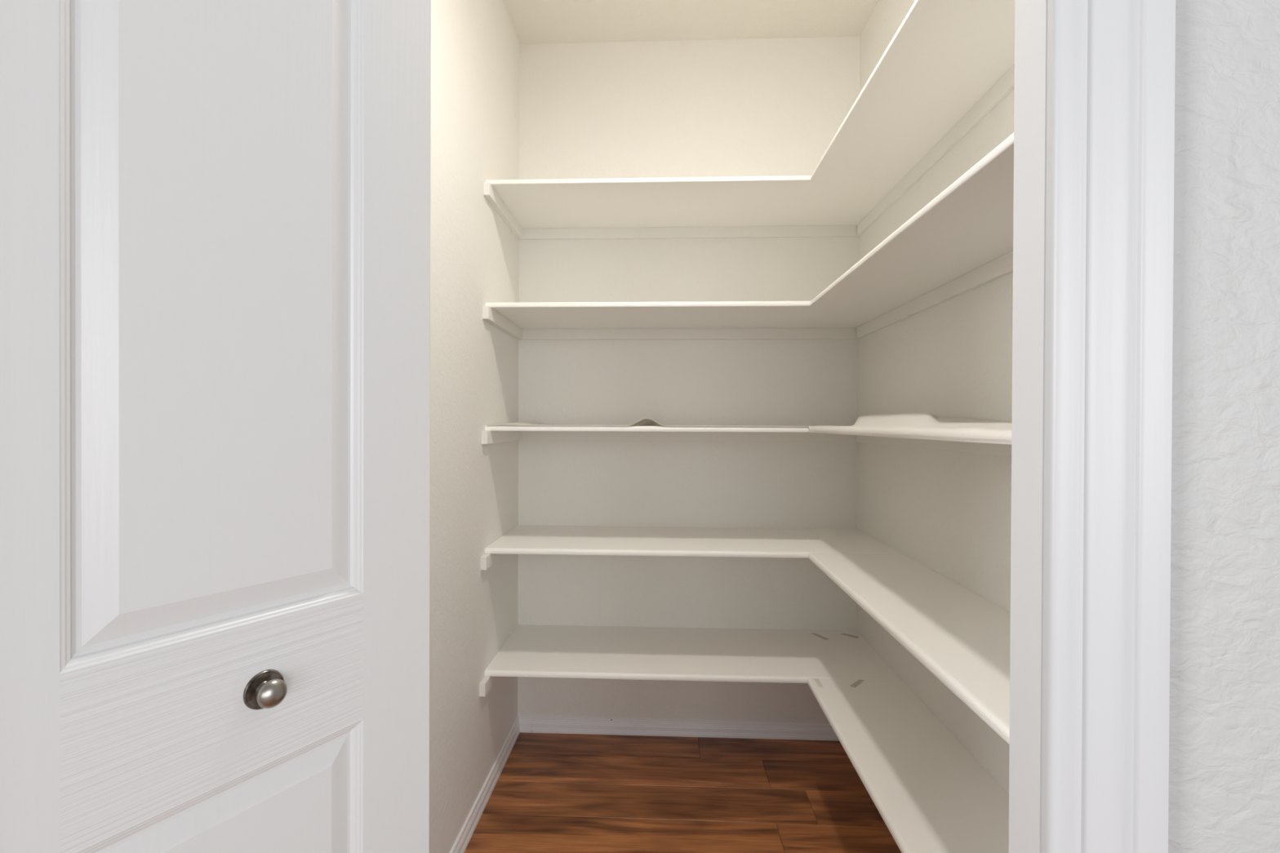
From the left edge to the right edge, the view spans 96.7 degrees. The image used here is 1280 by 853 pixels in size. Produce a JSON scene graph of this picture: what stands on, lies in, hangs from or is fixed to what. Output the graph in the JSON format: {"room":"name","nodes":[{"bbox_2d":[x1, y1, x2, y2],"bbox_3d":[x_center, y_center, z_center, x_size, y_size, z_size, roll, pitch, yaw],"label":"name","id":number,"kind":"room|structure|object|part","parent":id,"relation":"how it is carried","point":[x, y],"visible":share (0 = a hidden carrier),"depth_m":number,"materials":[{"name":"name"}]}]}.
{"room":"food storage area","nodes":[
{"label":"food storage area","id":0,"kind":"room"},
{"bbox_2d":[429,0,519,852],"bbox_3d":[-0.562,-0.146,1.452,0.100,2.707,1.592,0,0,2],"label":"wall","id":1,"kind":"structure","parent":0,"point":[474,253],"depth_m":1.67,"materials":[{"name":"white paint"}]},
{"bbox_2d":[449,715,519,852],"bbox_3d":[-0.511,1.179,1.456,0.012,0.059,1.592,0,0,2],"label":"baseboard","id":2,"kind":"structure","parent":1,"relation":"attached to","point":[463,839],"depth_m":1.82,"materials":[{"name":"white paint"}]},
{"bbox_2d":[479,624,1008,852],"bbox_3d":[0.144,0.819,1.442,1.320,0.060,1.564,0,0,2],"label":"shelf","id":3,"kind":"object","parent":1,"relation":"attached to","point":[930,792],"depth_m":1.75,"materials":[{"name":"white paint"}]},
{"bbox_3d":[0.550,0.790,1.752,0.016,0.001,0.057,0,0,2],"label":"tape strip","id":4,"kind":"part","parent":3,"relation":"part of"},
{"bbox_3d":[0.678,0.788,2.138,0.020,0.001,0.075,0,0,-26],"label":"tape strip","id":5,"kind":"part","parent":3,"relation":"part of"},
{"bbox_3d":[0.791,0.788,2.148,0.065,0.001,0.022,1,0,42],"label":"tape strip","id":6,"kind":"part","parent":3,"relation":"part of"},
{"bbox_3d":[0.668,0.790,1.752,0.018,0.001,0.070,1,0,43],"label":"tape strip","id":7,"kind":"part","parent":3,"relation":"part of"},
{"bbox_2d":[481,425,1011,456],"bbox_3d":[0.147,0.031,1.438,1.320,0.059,1.564,0,0,2],"label":"shelf","id":8,"kind":"object","parent":1,"relation":"attached to","point":[491,434],"visible":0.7,"depth_m":1.88,"materials":[{"name":"white paint"}]},
{"bbox_2d":[486,417,808,426],"bbox_3d":[0.026,-0.015,2.008,1.018,0.025,0.415,0,0,2],"label":"liner","id":9,"kind":"object","parent":8,"relation":"on","point":[642,420],"visible":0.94,"depth_m":1.92,"materials":[{"name":"white plastic"}]},
{"bbox_2d":[808,411,1012,442],"bbox_3d":[0.657,-0.008,1.430,0.292,0.056,1.512,0,0,2],"label":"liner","id":10,"kind":"object","parent":8,"relation":"on","point":[923,424],"visible":0.83,"depth_m":1.12,"materials":[{"name":"white plastic"}]},
{"bbox_2d":[464,732,901,852],"bbox_3d":[0.020,1.245,0.618,2.700,0.060,3.224,0,0,2],"label":"floor","id":11,"kind":"structure","parent":0,"point":[553,793],"depth_m":1.85,"materials":[{"name":"brown wood"}]},
{"bbox_2d":[517,36,860,723],"bbox_3d":[0.182,-0.147,2.268,1.520,2.707,0.100,0,0,2],"label":"wall","id":12,"kind":"structure","parent":0,"point":[758,107],"depth_m":2.22,"materials":[{"name":"white paint"}]},
{"bbox_2d":[518,715,839,741],"bbox_3d":[0.175,1.177,2.219,1.320,0.059,0.012,0,0,2],"label":"baseboard","id":13,"kind":"structure","parent":12,"relation":"attached to","point":[530,724],"depth_m":2.22,"materials":[{"name":"paint"}]},
{"bbox_2d":[480,524,1010,744],"bbox_3d":[0.146,0.425,1.440,1.320,0.059,1.564,0,0,2],"label":"shelf","id":14,"kind":"object","parent":12,"relation":"attached to","point":[959,635],"visible":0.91,"depth_m":1.50,"materials":[{"name":"white paint"}]},
{"bbox_2d":[482,133,1013,339],"bbox_3d":[0.149,-0.365,1.435,1.320,0.059,1.564,0,0,2],"label":"shelf","id":15,"kind":"object","parent":12,"relation":"attached to","point":[961,242],"visible":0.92,"depth_m":1.68,"materials":[{"name":"white paint"}]},
{"bbox_2d":[484,0,1014,239],"bbox_3d":[0.151,-0.758,1.433,1.320,0.059,1.564,0,0,2],"label":"shelf","id":16,"kind":"object","parent":12,"relation":"attached to","point":[948,64],"visible":0.99,"depth_m":1.78,"materials":[{"name":"white paint"}]},
{"bbox_2d":[502,0,878,44],"bbox_3d":[0.155,-1.547,1.465,1.520,0.100,1.692,0,0,2],"label":"ceiling","id":17,"kind":"structure","parent":0,"point":[533,21],"depth_m":2.10,"materials":[{"name":"white paint"}]},
{"bbox_2d":[856,0,1014,794],"bbox_3d":[0.857,-0.140,1.394,0.100,2.707,1.592,0,0,2],"label":"wall","id":18,"kind":"structure","parent":0,"point":[948,512],"depth_m":1.52,"materials":[{"name":"white paint"}]},
{"bbox_2d":[1168,0,1279,852],"bbox_3d":[0.024,-0.189,0.572,6.000,2.807,0.117,0,0,2],"label":"wall","id":19,"kind":"structure","parent":0,"point":[1224,726],"depth_m":0.49,"materials":[{"name":"grey paint"}]},
{"bbox_2d":[1008,0,1047,852],"bbox_3d":[0.381,0.187,0.525,0.050,2.060,0.048,0,0,2],"label":"trim","id":20,"kind":"structure","parent":19,"relation":"attached to","point":[1030,15],"depth_m":0.52,"materials":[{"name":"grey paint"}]},
{"bbox_2d":[1040,0,1175,852],"bbox_3d":[0.402,0.140,0.490,0.094,2.154,0.018,0,0,2],"label":"trim","id":21,"kind":"structure","parent":19,"relation":"attached to","point":[1111,64],"depth_m":0.48,"materials":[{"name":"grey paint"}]},
{"bbox_3d":[-0.488,0.185,0.465,0.198,2.038,0.313,0,0,2],"label":"door","id":22,"kind":"structure","parent":19,"relation":"in","visible":0},
{"bbox_2d":[0,0,431,852],"bbox_3d":[-0.328,0.185,0.463,0.056,2.038,0.364,0,0,32],"label":"door","id":23,"kind":"structure","parent":22,"relation":"attached to","point":[215,215],"depth_m":0.44,"materials":[{"name":"white paint"}]},
{"bbox_3d":[-0.337,0.222,0.469,0.034,0.122,0.210,0,0,32],"label":"rail","id":24,"kind":"part","parent":23,"relation":"part of","materials":[{"name":"white paint"}]},
{"bbox_3d":[-0.335,-0.279,0.466,0.034,0.879,0.210,0,0,32],"label":"panel","id":25,"kind":"part","parent":23,"relation":"part of","materials":[{"name":"white paint"}]},
{"bbox_3d":[-0.339,0.644,0.471,0.034,0.721,0.210,0,0,32],"label":"panel","id":26,"kind":"part","parent":23,"relation":"part of","materials":[{"name":"white paint"}]},
{"bbox_3d":[-0.303,0.219,0.467,0.019,0.022,0.021,0,0,2],"label":"knob","id":27,"kind":"part","parent":23,"relation":"part of","materials":[{"name":"silver metal"}]}
]}

